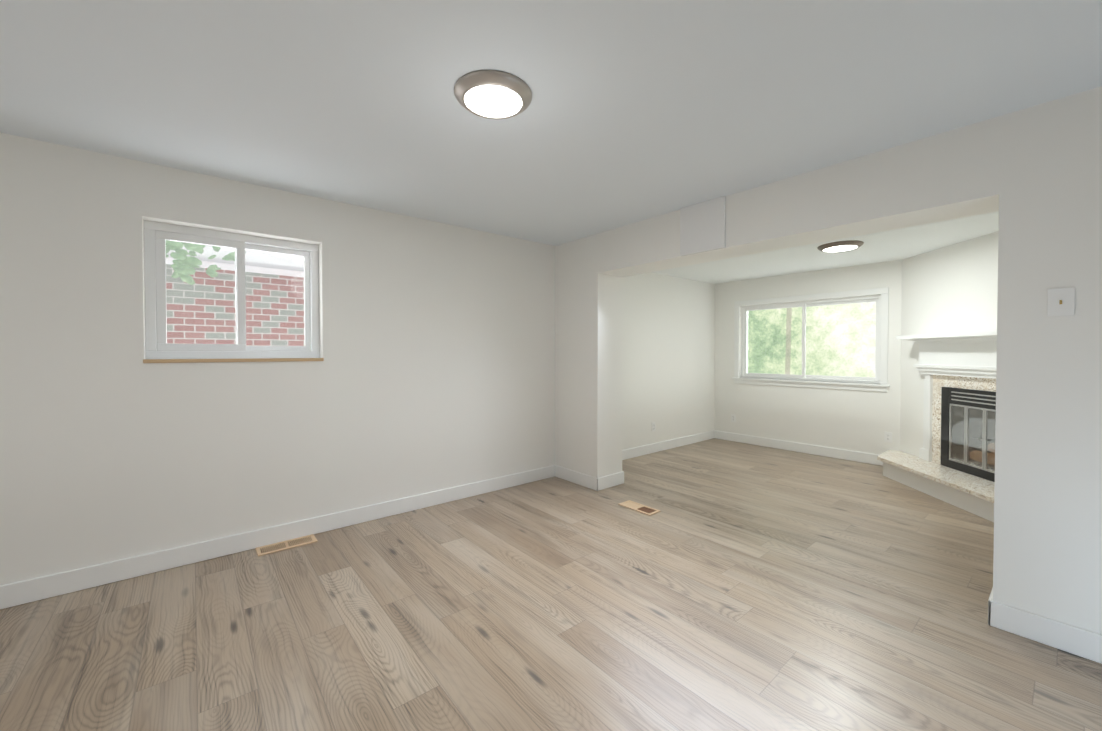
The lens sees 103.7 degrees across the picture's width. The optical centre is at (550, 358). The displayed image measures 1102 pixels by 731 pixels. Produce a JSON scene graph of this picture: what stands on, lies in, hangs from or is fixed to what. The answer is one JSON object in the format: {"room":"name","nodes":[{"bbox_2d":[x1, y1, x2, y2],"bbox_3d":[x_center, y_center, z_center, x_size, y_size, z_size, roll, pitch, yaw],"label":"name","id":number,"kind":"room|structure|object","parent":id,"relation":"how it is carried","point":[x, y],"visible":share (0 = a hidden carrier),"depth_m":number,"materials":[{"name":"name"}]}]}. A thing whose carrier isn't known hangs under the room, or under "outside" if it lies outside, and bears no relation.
{"room":"living room","nodes":[
{"label":"living room","id":0,"kind":"room"},
{"bbox_2d":[0,132,714,584],"bbox_3d":[-1.057,0.041,3.765,9.449,2.400,0.250,-1,1,-40],"label":"wall","id":1,"kind":"structure","parent":0,"point":[434,370],"depth_m":2.90,"materials":[{"name":"white paint"}]},
{"bbox_2d":[143,220,323,362],"bbox_3d":[-2.060,-0.405,2.877,0.948,0.851,0.196,-1,1,-40],"label":"sliding window","id":2,"kind":"structure","parent":1,"relation":"in","point":[158,347],"depth_m":2.84,"materials":[{"name":"white plastic"}]},
{"bbox_2d":[0,465,555,608],"bbox_3d":[-2.183,1.198,2.673,5.799,0.120,0.019,-1,1,-40],"label":"baseboard","id":3,"kind":"structure","parent":1,"relation":"attached to","point":[48,586],"depth_m":2.77,"materials":[{"name":"white wood"}]},
{"bbox_2d":[622,430,715,459],"bbox_3d":[1.396,1.153,5.641,2.798,0.120,0.015,-1,1,-40],"label":"baseboard","id":4,"kind":"structure","parent":1,"relation":"attached to","point":[669,444],"depth_m":5.75,"materials":[{"name":"white wood"}]},
{"bbox_2d":[0,438,1101,730],"bbox_3d":[0.554,1.330,1.840,9.449,0.120,5.300,-1,1,-40],"label":"floor","id":5,"kind":"structure","parent":0,"point":[734,586],"depth_m":2.06,"materials":[{"name":"wood"}]},
{"bbox_2d":[256,534,317,555],"bbox_3d":[-1.772,1.250,2.908,0.340,0.007,0.140,-1,1,-40],"label":"floor vent","id":6,"kind":"object","parent":5,"relation":"in","point":[283,545],"visible":1,"depth_m":2.90,"materials":[{"name":"beige wood"}]},
{"bbox_2d":[618,500,660,515],"bbox_3d":[0.733,1.239,3.603,0.145,0.007,0.330,-1,1,-40],"label":"floor vent","id":7,"kind":"object","parent":5,"relation":"in","point":[639,507],"visible":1,"depth_m":3.59,"materials":[{"name":"beige wood"}]},
{"bbox_2d":[877,331,996,521],"bbox_3d":[3.723,0.505,3.750,1.605,1.468,1.605,-1,1,-40],"label":"fireplace","id":8,"kind":"object","parent":5,"relation":"on","point":[953,463],"visible":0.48,"depth_m":3.98,"materials":[{"name":"white"}]},
{"bbox_2d":[0,0,1101,245],"bbox_3d":[-0.619,-1.215,0.829,6.400,0.200,5.300,-1,1,-40],"label":"ceiling","id":9,"kind":"structure","parent":0,"point":[638,110],"depth_m":1.81,"materials":[{"name":"white paint"}]},
{"bbox_2d":[454,70,531,119],"bbox_3d":[-0.246,-1.112,1.854,0.330,0.035,0.330,-1,1,-40],"label":"ceiling light","id":10,"kind":"object","parent":9,"relation":"in","point":[493,94],"visible":1,"depth_m":1.80,"materials":[{"name":"beige glass"}]},
{"bbox_2d":[680,196,725,255],"bbox_3d":[1.114,-0.968,3.191,0.022,0.364,0.360,-1,1,-40],"label":"chase","id":11,"kind":"object","parent":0,"point":[702,226],"visible":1,"depth_m":3.17,"materials":[{"name":"white paint"}]},
{"bbox_2d":[714,260,901,454],"bbox_3d":[3.761,0.020,5.160,0.250,2.400,4.250,-1,1,-40],"label":"wall","id":12,"kind":"structure","parent":0,"point":[857,420],"depth_m":5.51,"materials":[{"name":"white paint"}]},
{"bbox_2d":[716,430,882,465],"bbox_3d":[3.150,1.152,5.702,0.020,0.120,2.099,-1,1,-40],"label":"baseboard","id":13,"kind":"structure","parent":12,"relation":"attached to","point":[856,456],"depth_m":5.57,"materials":[{"name":"white wood"}]},
{"bbox_2d":[732,287,889,391],"bbox_3d":[3.273,-0.226,5.615,0.176,1.182,1.840,-1,1,-40],"label":"sliding window","id":14,"kind":"structure","parent":12,"relation":"in","point":[878,381],"depth_m":5.50,"materials":[{"name":"white"}]},
{"bbox_2d":[884,432,891,442],"bbox_3d":[3.817,0.889,4.901,0.009,0.115,0.070,-1,1,-40],"label":"outlet","id":15,"kind":"object","parent":12,"relation":"attached to","point":[887,436],"visible":1,"depth_m":4.90,"materials":[{"name":"white plastic"}]},
{"bbox_2d":[654,211,998,283],"bbox_3d":[2.683,-1.226,4.248,3.049,0.280,4.250,-1,1,-40],"label":"ceiling","id":16,"kind":"structure","parent":0,"point":[895,244],"depth_m":4.53,"materials":[{"name":"white paint"}]},
{"bbox_2d":[817,240,863,252],"bbox_3d":[2.766,-1.067,4.143,0.370,0.035,0.370,-1,1,-40],"label":"recessed light","id":17,"kind":"object","parent":16,"relation":"in","point":[839,246],"visible":1,"depth_m":4.07,"materials":[{"name":"white glass"}]},
{"bbox_2d":[555,86,1101,634],"bbox_3d":[1.790,0.057,2.682,0.350,2.400,5.050,-1,1,-40],"label":"wall","id":18,"kind":"structure","parent":0,"point":[1033,176],"depth_m":2.00,"materials":[{"name":"white paint"}]},
{"bbox_2d":[556,465,599,490],"bbox_3d":[0.246,1.174,4.270,0.020,0.120,0.599,-1,1,-40],"label":"baseboard","id":19,"kind":"structure","parent":18,"relation":"attached to","point":[591,482],"depth_m":4.24,"materials":[{"name":"white wood"}]},
{"bbox_2d":[600,471,623,489],"bbox_3d":[0.582,1.175,4.173,0.330,0.120,0.020,-1,1,-40],"label":"baseboard","id":20,"kind":"structure","parent":18,"relation":"attached to","point":[608,481],"depth_m":4.16,"materials":[{"name":"white wood"}]},
{"bbox_2d":[988,594,1101,663],"bbox_3d":[2.579,1.216,1.456,0.020,0.120,1.569,-1,1,-40],"label":"baseboard","id":21,"kind":"structure","parent":18,"relation":"attached to","point":[1080,642],"depth_m":1.92,"materials":[{"name":"white wood"}]},
{"bbox_2d":[1047,287,1074,316],"bbox_3d":[2.214,-0.246,1.879,0.014,0.120,0.077,-1,1,-40],"label":"light switch","id":22,"kind":"object","parent":18,"relation":"attached to","point":[1060,301],"visible":1,"depth_m":1.88,"materials":[{"name":"white plastic"}]},
{"bbox_2d":[900,231,997,456],"bbox_3d":[3.817,0.082,3.735,0.060,2.320,2.257,0,1,5],"label":"wall","id":23,"kind":"structure","parent":0,"point":[951,288],"depth_m":4.29,"materials":[{"name":"white paint"}]},
{"label":"outside","id":24,"kind":"structure","parent":0,"visible":0},
{"bbox_2d":[166,240,245,284],"bbox_3d":[-3.308,-1.237,3.397,1.743,1.250,0.586,-1,1,-40],"label":"branch","id":25,"kind":"object","parent":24,"point":[181,259],"depth_m":3.65,"materials":[{"name":"green plant"}]},
{"bbox_2d":[166,264,303,358],"bbox_3d":[-3.941,0.628,4.630,12.000,3.200,0.250,-1,1,-40],"label":"brick wall","id":26,"kind":"structure","parent":24,"point":[266,308],"depth_m":4.79,"materials":[{"name":"red brick"}]},
{"bbox_2d":[166,245,303,276],"bbox_3d":[-4.637,-1.834,5.433,12.000,1.700,3.570,-1,1,-40],"label":"eave","id":27,"kind":"object","parent":26,"relation":"attached to","point":[219,255],"depth_m":4.59,"materials":[{"name":"white"}]},
{"bbox_2d":[748,302,875,376],"bbox_3d":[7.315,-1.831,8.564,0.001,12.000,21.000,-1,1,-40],"label":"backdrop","id":28,"kind":"structure","parent":24,"point":[852,355],"depth_m":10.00,"materials":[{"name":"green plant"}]}
]}

